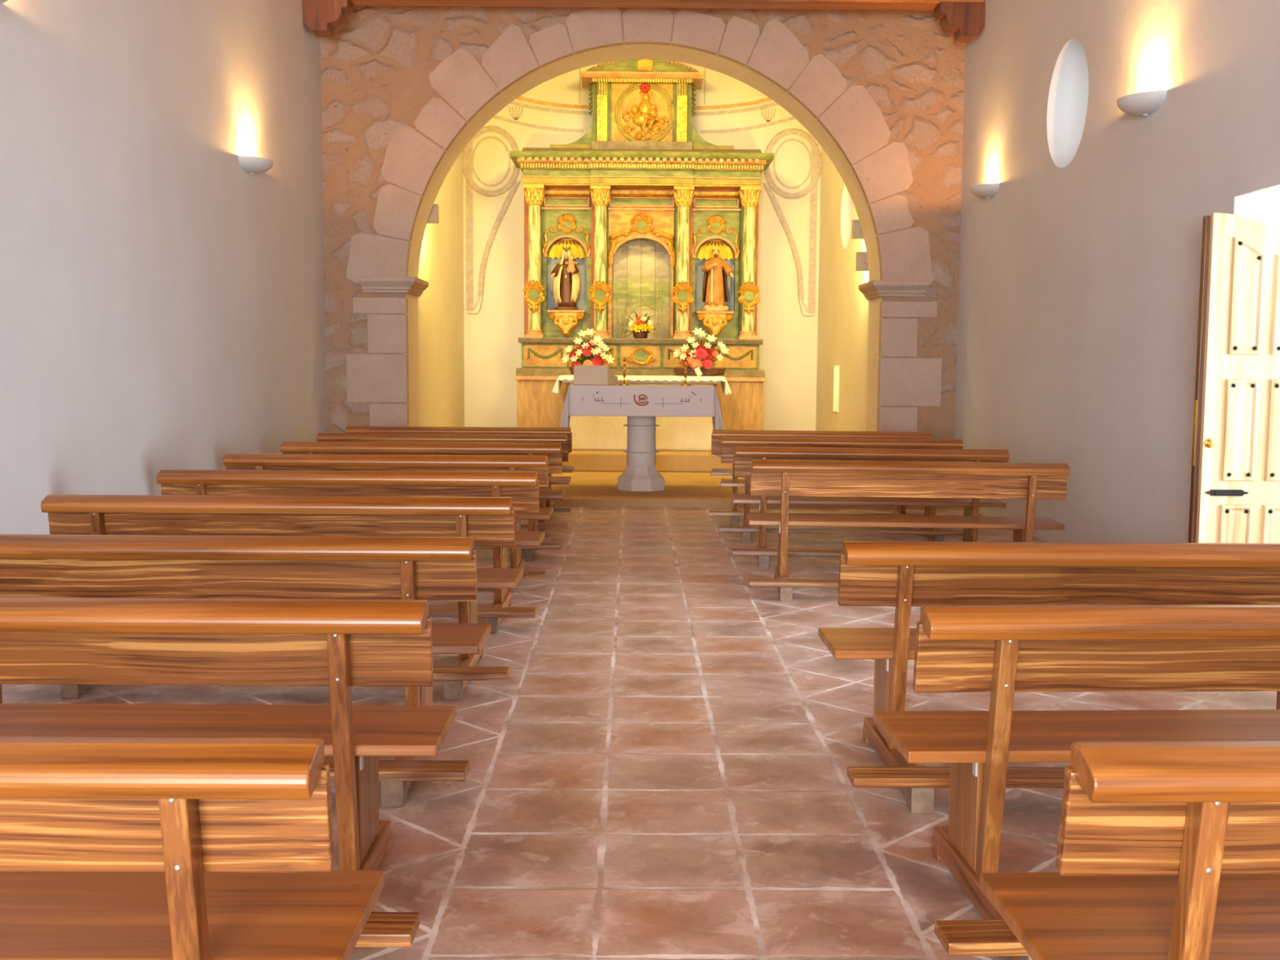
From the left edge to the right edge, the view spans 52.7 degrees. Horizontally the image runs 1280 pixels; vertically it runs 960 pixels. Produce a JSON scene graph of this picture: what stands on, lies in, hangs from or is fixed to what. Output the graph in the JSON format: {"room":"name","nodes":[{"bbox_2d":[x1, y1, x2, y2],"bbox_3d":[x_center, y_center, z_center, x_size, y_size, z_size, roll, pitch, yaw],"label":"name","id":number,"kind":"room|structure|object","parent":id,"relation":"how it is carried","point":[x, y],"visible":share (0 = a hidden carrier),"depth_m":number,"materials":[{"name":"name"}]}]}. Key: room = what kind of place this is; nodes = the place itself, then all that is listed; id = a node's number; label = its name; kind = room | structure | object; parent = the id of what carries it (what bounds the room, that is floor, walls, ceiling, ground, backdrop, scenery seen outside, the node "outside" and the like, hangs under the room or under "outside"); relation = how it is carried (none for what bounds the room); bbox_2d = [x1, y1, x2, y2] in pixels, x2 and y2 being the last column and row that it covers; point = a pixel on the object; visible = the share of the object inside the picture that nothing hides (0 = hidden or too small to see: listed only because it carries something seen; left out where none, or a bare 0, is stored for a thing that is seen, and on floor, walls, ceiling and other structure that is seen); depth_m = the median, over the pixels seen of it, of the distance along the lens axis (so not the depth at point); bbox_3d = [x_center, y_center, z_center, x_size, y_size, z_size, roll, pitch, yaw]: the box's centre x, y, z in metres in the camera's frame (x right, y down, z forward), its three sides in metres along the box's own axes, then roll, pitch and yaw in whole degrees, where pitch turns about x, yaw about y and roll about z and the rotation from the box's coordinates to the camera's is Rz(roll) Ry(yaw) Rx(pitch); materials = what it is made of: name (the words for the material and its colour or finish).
{"room":"church","nodes":[
{"label":"church","id":0,"kind":"room"},
{"bbox_2d":[0,0,326,534],"bbox_3d":[-3.378,-1.512,2.906,0.500,5.650,21.100,0,5,0],"label":"wall","id":1,"kind":"structure","parent":0,"point":[162,304],"depth_m":8.36,"materials":[{"name":"paint"}]},
{"bbox_2d":[0,0,8,4],"bbox_3d":[-3.043,-2.270,6.022,0.200,0.113,0.500,0,5,0],"label":"wall sconce","id":2,"kind":"object","parent":1,"relation":"attached to","point":[2,2],"visible":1,"depth_m":6.13,"materials":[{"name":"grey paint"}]},
{"bbox_2d":[238,155,273,174],"bbox_3d":[-3.068,-2.523,10.447,0.200,0.113,0.500,0,5,0],"label":"wall sconce","id":3,"kind":"object","parent":1,"relation":"attached to","point":[251,165],"visible":1,"depth_m":10.31,"materials":[{"name":"white ceramic"}]},
{"bbox_2d":[302,0,353,37],"bbox_3d":[-2.955,-4.387,12.266,0.425,0.310,0.260,0,5,0],"label":"corbel","id":4,"kind":"object","parent":1,"relation":"attached to","point":[322,17],"visible":1,"depth_m":12.14,"materials":[{"name":"brown wood"}]},
{"bbox_2d":[349,0,985,10],"bbox_3d":[0.042,-4.701,12.274,6.415,0.355,0.300,0,5,0],"label":"beam","id":5,"kind":"structure","parent":4,"relation":"on","point":[922,5],"depth_m":12.28,"materials":[{"name":"brown wood"}]},
{"bbox_2d":[417,151,464,426],"bbox_3d":[-2.666,-2.825,15.970,0.500,5.900,4.450,0,5,0],"label":"wall","id":6,"kind":"structure","parent":0,"point":[441,304],"depth_m":15.98,"materials":[{"name":"beige paint"}]},
{"bbox_2d":[358,276,428,296],"bbox_3d":[-2.537,-1.998,13.377,0.568,0.155,0.865,0,5,0],"label":"trim","id":7,"kind":"structure","parent":6,"relation":"attached to","point":[414,286],"depth_m":13.00,"materials":[{"name":"stone"}]},
{"bbox_2d":[426,204,439,223],"bbox_3d":[-2.257,-2.846,13.812,0.200,0.200,0.151,0,5,0],"label":"floodlight","id":8,"kind":"object","parent":6,"relation":"attached to","point":[433,218],"visible":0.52,"depth_m":13.80,"materials":[{"name":"beige metal"}]},
{"bbox_2d":[1,506,1276,959],"bbox_3d":[-0.227,1.301,2.578,7.035,0.250,20.100,0,5,0],"label":"floor","id":9,"kind":"structure","parent":0,"point":[658,770],"depth_m":4.45,"materials":[{"name":"tile"}]},
{"bbox_2d":[0,736,384,959],"bbox_3d":[-1.512,0.802,2.109,2.052,0.812,0.832,0,5,0],"label":"pew","id":10,"kind":"object","parent":9,"relation":"on","point":[112,848],"visible":1,"depth_m":2.05,"materials":[{"name":"brown wood"}]},
{"bbox_2d":[0,597,457,947],"bbox_3d":[-1.542,0.693,3.296,2.052,0.812,0.832,0,5,0],"label":"pew","id":11,"kind":"object","parent":9,"relation":"on","point":[340,645],"visible":0.89,"depth_m":3.24,"materials":[{"name":"brown wood"}]},
{"bbox_2d":[0,533,491,806],"bbox_3d":[-1.576,0.588,4.450,2.052,0.812,0.832,0,5,0],"label":"pew","id":12,"kind":"object","parent":9,"relation":"on","point":[431,569],"visible":0.48,"depth_m":4.37,"materials":[{"name":"brown wood"}]},
{"bbox_2d":[40,494,523,700],"bbox_3d":[-1.573,0.470,5.739,2.052,0.812,0.832,0,5,0],"label":"pew","id":13,"kind":"object","parent":9,"relation":"on","point":[490,521],"visible":0.5,"depth_m":5.65,"materials":[{"name":"brown wood"}]},
{"bbox_2d":[156,469,544,633],"bbox_3d":[-1.569,0.350,7.058,2.052,0.812,0.832,0,5,0],"label":"pew","id":14,"kind":"object","parent":9,"relation":"on","point":[522,487],"visible":0.43,"depth_m":6.94,"materials":[{"name":"brown wood"}]},
{"bbox_2d":[222,453,553,592],"bbox_3d":[-1.599,0.241,8.246,2.052,0.812,0.832,0,5,0],"label":"pew","id":15,"kind":"object","parent":9,"relation":"on","point":[539,464],"visible":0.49,"depth_m":8.10,"materials":[{"name":"brown wood"}]},
{"bbox_2d":[280,441,565,560],"bbox_3d":[-1.589,0.127,9.493,2.052,0.812,0.832,0,5,0],"label":"pew","id":16,"kind":"object","parent":9,"relation":"on","point":[553,451],"visible":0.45,"depth_m":9.34,"materials":[{"name":"brown wood"}]},
{"bbox_2d":[316,432,571,531],"bbox_3d":[-1.608,0.024,10.628,2.052,0.812,0.832,0,5,0],"label":"pew","id":17,"kind":"object","parent":9,"relation":"on","point":[542,525],"visible":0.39,"depth_m":10.47,"materials":[{"name":"brown wood"}]},
{"bbox_2d":[345,426,574,511],"bbox_3d":[-1.637,-0.080,11.764,2.052,0.812,0.832,0,5,0],"label":"pew","id":18,"kind":"object","parent":9,"relation":"on","point":[348,429],"visible":0.35,"depth_m":11.60,"materials":[{"name":"brown wood"}]},
{"bbox_2d":[708,429,930,528],"bbox_3d":[1.592,-0.034,11.502,1.932,0.812,0.832,1,5,5],"label":"pew","id":19,"kind":"object","parent":9,"relation":"on","point":[717,434],"visible":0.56,"depth_m":11.35,"materials":[{"name":"brown wood"}]},
{"bbox_2d":[718,436,963,542],"bbox_3d":[1.613,0.062,10.456,1.932,0.812,0.832,1,5,5],"label":"pew","id":20,"kind":"object","parent":9,"relation":"on","point":[729,444],"visible":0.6,"depth_m":10.29,"materials":[{"name":"brown wood"}]},
{"bbox_2d":[731,446,1009,568],"bbox_3d":[1.627,0.175,9.220,1.932,0.812,0.832,1,5,4],"label":"pew","id":21,"kind":"object","parent":9,"relation":"on","point":[743,455],"visible":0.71,"depth_m":9.12,"materials":[{"name":"brown wood"}]},
{"bbox_2d":[747,459,1070,601],"bbox_3d":[1.638,0.288,7.983,1.932,0.812,0.832,1,5,4],"label":"pew","id":22,"kind":"object","parent":9,"relation":"on","point":[1030,482],"visible":0.7,"depth_m":7.91,"materials":[{"name":"brown wood"}]},
{"bbox_2d":[817,541,1279,813],"bbox_3d":[1.628,0.611,4.436,1.932,0.812,0.832,0,5,-1],"label":"pew","id":23,"kind":"object","parent":9,"relation":"on","point":[903,575],"visible":0.76,"depth_m":4.36,"materials":[{"name":"brown wood"}]},
{"bbox_2d":[875,604,1279,959],"bbox_3d":[1.640,0.714,3.316,1.932,0.812,0.832,0,5,-2],"label":"pew","id":24,"kind":"object","parent":9,"relation":"on","point":[1002,651],"visible":0.88,"depth_m":3.23,"materials":[{"name":"brown wood"}]},
{"bbox_2d":[979,741,1279,959],"bbox_3d":[1.630,0.819,2.156,1.932,0.812,0.832,0,5,-2],"label":"pew","id":25,"kind":"object","parent":9,"relation":"on","point":[1166,850],"visible":1,"depth_m":2.07,"materials":[{"name":"brown wood"}]},
{"bbox_2d":[462,61,821,431],"bbox_3d":[0.018,-2.992,18.001,5.890,5.900,0.404,0,5,0],"label":"wall","id":26,"kind":"structure","parent":0,"point":[729,111],"depth_m":17.76,"materials":[{"name":"beige paint"}]},
{"bbox_2d":[320,4,965,439],"bbox_3d":[0.021,-2.497,13.404,7.015,5.550,0.750,0,5,0],"label":"wall","id":27,"kind":"structure","parent":0,"point":[375,68],"depth_m":12.95,"materials":[{"name":"brown stone"}]},
{"bbox_2d":[346,7,942,431],"bbox_3d":[0.043,-2.259,13.094,6.149,4.916,0.111,0,5,0],"label":"stone arch","id":28,"kind":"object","parent":27,"relation":"attached to","point":[855,122],"depth_m":12.95,"materials":[{"name":"stone"}]},
{"bbox_2d":[855,251,868,271],"bbox_3d":[2.426,-2.348,13.883,0.200,0.200,0.151,0,5,0],"label":"floodlight","id":29,"kind":"object","parent":27,"relation":"attached to","point":[861,261],"visible":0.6,"depth_m":13.87,"materials":[{"name":"beige metal"}]},
{"bbox_2d":[562,450,733,472],"bbox_3d":[0.008,-0.322,16.891,5.090,0.225,2.500,0,5,0],"label":"step","id":30,"kind":"structure","parent":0,"point":[582,460],"depth_m":15.65,"materials":[{"name":"beige stone"}]},
{"bbox_2d":[509,58,773,430],"bbox_3d":[0.014,-3.017,17.256,3.409,5.066,1.053,0,5,0],"label":"altarpiece","id":31,"kind":"object","parent":30,"relation":"on","point":[642,202],"visible":0.91,"depth_m":17.05,"materials":[{"name":"gold paint"}]},
{"bbox_2d":[550,246,580,310],"bbox_3d":[-0.987,-2.680,17.203,0.396,0.840,0.325,0,5,0],"label":"niche statue","id":32,"kind":"object","parent":31,"relation":"on","point":[566,289],"visible":1,"depth_m":17.15,"materials":[{"name":"brown ceramic"}]},
{"bbox_2d":[546,310,585,312],"bbox_3d":[-0.984,-2.252,17.317,0.498,0.030,0.370,0,5,0],"label":"shelf","id":33,"kind":"object","parent":31,"relation":"attached to","point":[548,311],"depth_m":17.13,"materials":[{"name":"gold paint"}]},
{"bbox_2d":[621,312,656,337],"bbox_3d":[-0.006,-2.059,17.157,0.495,0.361,0.464,0,5,0],"label":"flower arrangement","id":34,"kind":"object","parent":31,"relation":"on","point":[641,324],"visible":0.98,"depth_m":17.02,"materials":[{"name":"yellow plant"}]},
{"bbox_2d":[612,239,670,338],"bbox_3d":[0.018,-2.595,17.550,0.822,1.377,0.045,0,5,0],"label":"niche","id":35,"kind":"object","parent":31,"relation":"on","point":[641,268],"depth_m":17.53,"materials":[{"name":"green paint"}]},
{"bbox_2d":[695,311,733,313],"bbox_3d":[1.000,-2.239,17.329,0.498,0.030,0.370,0,5,0],"label":"shelf","id":36,"kind":"object","parent":31,"relation":"attached to","point":[696,312],"depth_m":17.15,"materials":[{"name":"gold paint"}]},
{"bbox_2d":[700,248,733,311],"bbox_3d":[1.029,-2.664,17.223,0.432,0.833,0.313,0,5,0],"label":"niche statue","id":37,"kind":"object","parent":31,"relation":"on","point":[714,290],"visible":0.99,"depth_m":17.15,"materials":[{"name":"orange ceramic"}]},
{"bbox_2d":[562,379,720,451],"bbox_3d":[0.013,-0.853,16.438,1.960,0.915,0.895,0,5,0],"label":"stone altar","id":38,"kind":"object","parent":30,"relation":"on","point":[682,433],"visible":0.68,"depth_m":16.06,"materials":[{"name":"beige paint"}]},
{"bbox_2d":[551,374,732,395],"bbox_3d":[0.021,-1.204,16.402,2.234,0.237,1.087,0,5,0],"label":"altar cloth","id":39,"kind":"object","parent":38,"relation":"on","point":[726,388],"visible":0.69,"depth_m":15.92,"materials":[{"name":"white fabric"}]},
{"bbox_2d":[561,328,614,374],"bbox_3d":[-0.660,-1.645,16.608,0.674,0.593,0.549,0,5,0],"label":"flower arrangement","id":40,"kind":"object","parent":39,"relation":"on","point":[584,349],"visible":0.86,"depth_m":16.45,"materials":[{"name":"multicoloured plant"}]},
{"bbox_2d":[694,367,702,376],"bbox_3d":[0.725,-1.341,16.049,0.104,0.119,0.036,0,5,0],"label":"card","id":41,"kind":"object","parent":39,"relation":"on","point":[698,371],"visible":1,"depth_m":16.05,"materials":[{"name":"beige paper"}]},
{"bbox_2d":[672,328,728,376],"bbox_3d":[0.777,-1.643,16.603,0.722,0.610,0.532,0,5,0],"label":"flower arrangement","id":42,"kind":"object","parent":39,"relation":"on","point":[704,353],"visible":0.95,"depth_m":16.45,"materials":[{"name":"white plant"}]},
{"bbox_2d":[551,471,964,509],"bbox_3d":[-0.009,0.086,15.472,6.415,0.330,5.800,0,5,0],"label":"platform","id":43,"kind":"structure","parent":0,"point":[584,489],"depth_m":12.99,"materials":[{"name":"beige stone"}]},
{"bbox_2d":[617,416,664,491],"bbox_3d":[0.015,-0.438,13.486,1.450,1.075,0.800,0,5,0],"label":"altar table","id":44,"kind":"object","parent":43,"relation":"on","point":[641,473],"visible":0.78,"depth_m":13.36,"materials":[{"name":"grey stone"}]},
{"bbox_2d":[560,383,724,457],"bbox_3d":[0.016,-0.625,13.469,1.762,0.725,1.027,0,5,0],"label":"table cloth","id":45,"kind":"object","parent":44,"relation":"on","point":[615,400],"visible":0.86,"depth_m":13.01,"materials":[{"name":"white fabric"}]},
{"bbox_2d":[573,364,617,385],"bbox_3d":[-0.455,-1.082,13.339,0.370,0.200,0.345,2,5,17],"label":"book stand","id":46,"kind":"object","parent":45,"relation":"on","point":[584,375],"visible":1,"depth_m":13.18,"materials":[{"name":"white wood"}]},
{"bbox_2d":[618,357,630,385],"bbox_3d":[-0.160,-1.120,13.303,0.120,0.285,0.120,0,5,0],"label":"candlestick","id":47,"kind":"object","parent":45,"relation":"on","point":[624,383],"visible":1,"depth_m":13.29,"materials":[{"name":"gold metal"}]},
{"bbox_2d":[680,357,691,385],"bbox_3d":[0.470,-1.116,13.306,0.120,0.285,0.120,0,5,0],"label":"candlestick","id":48,"kind":"object","parent":45,"relation":"on","point":[685,383],"visible":1,"depth_m":13.29,"materials":[{"name":"gold metal"}]},
{"bbox_2d":[815,146,868,431],"bbox_3d":[2.724,-2.790,16.003,0.500,5.900,4.450,0,5,0],"label":"wall","id":49,"kind":"structure","parent":0,"point":[842,308],"depth_m":15.96,"materials":[{"name":"beige paint"}]},
{"bbox_2d":[831,365,839,412],"bbox_3d":[2.429,-1.147,16.242,0.066,0.580,0.470,0,5,0],"label":"wall niche","id":50,"kind":"object","parent":49,"relation":"attached to","point":[835,369],"visible":1,"depth_m":16.02,"materials":[{"name":"beige paint"}]},
{"bbox_2d":[851,219,863,239],"bbox_3d":[2.377,-2.687,13.852,0.200,0.200,0.151,0,5,0],"label":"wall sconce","id":51,"kind":"object","parent":49,"relation":"attached to","point":[856,231],"visible":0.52,"depth_m":13.83,"materials":[{"name":"beige"}]},
{"bbox_2d":[858,280,929,299],"bbox_3d":[2.621,-1.964,13.409,0.568,0.155,0.865,0,5,0],"label":"trim","id":52,"kind":"structure","parent":49,"relation":"attached to","point":[873,289],"depth_m":13.03,"materials":[{"name":"stone"}]},
{"bbox_2d":[954,0,1279,542],"bbox_3d":[3.561,-1.468,2.949,0.550,5.650,21.100,0,5,0],"label":"wall","id":53,"kind":"structure","parent":0,"point":[1079,285],"depth_m":9.14,"materials":[{"name":"paint"}]},
{"bbox_2d":[933,2,985,43],"bbox_3d":[3.035,-4.348,12.303,0.425,0.310,0.260,0,5,0],"label":"corbel","id":54,"kind":"object","parent":53,"relation":"attached to","point":[965,21],"visible":1,"depth_m":12.18,"materials":[{"name":"brown wood"}]},
{"bbox_2d":[968,182,999,199],"bbox_3d":[3.139,-2.643,11.907,0.200,0.113,0.500,0,5,0],"label":"wall sconce","id":55,"kind":"object","parent":53,"relation":"attached to","point":[988,191],"visible":1,"depth_m":11.76,"materials":[{"name":"white ceramic"}]},
{"bbox_2d":[1116,89,1167,116],"bbox_3d":[3.159,-2.380,8.255,0.200,0.113,0.500,0,5,0],"label":"wall sconce","id":56,"kind":"object","parent":53,"relation":"attached to","point":[1144,104],"visible":1,"depth_m":8.13,"materials":[{"name":"white ceramic"}]},
{"bbox_2d":[1187,212,1279,542],"bbox_3d":[3.373,-0.335,7.087,0.641,2.219,0.112,0,5,0],"label":"panelled door","id":57,"kind":"structure","parent":53,"relation":"in","point":[1235,487],"depth_m":7.04,"materials":[{"name":"beige wood"}]},
{"bbox_2d":[1234,183,1279,234],"bbox_3d":[3.533,-0.335,6.577,0.548,2.335,1.260,0,5,0],"label":"window","id":58,"kind":"structure","parent":53,"relation":"attached to","point":[1262,206],"depth_m":7.10,"materials":[{"name":"white glass"}]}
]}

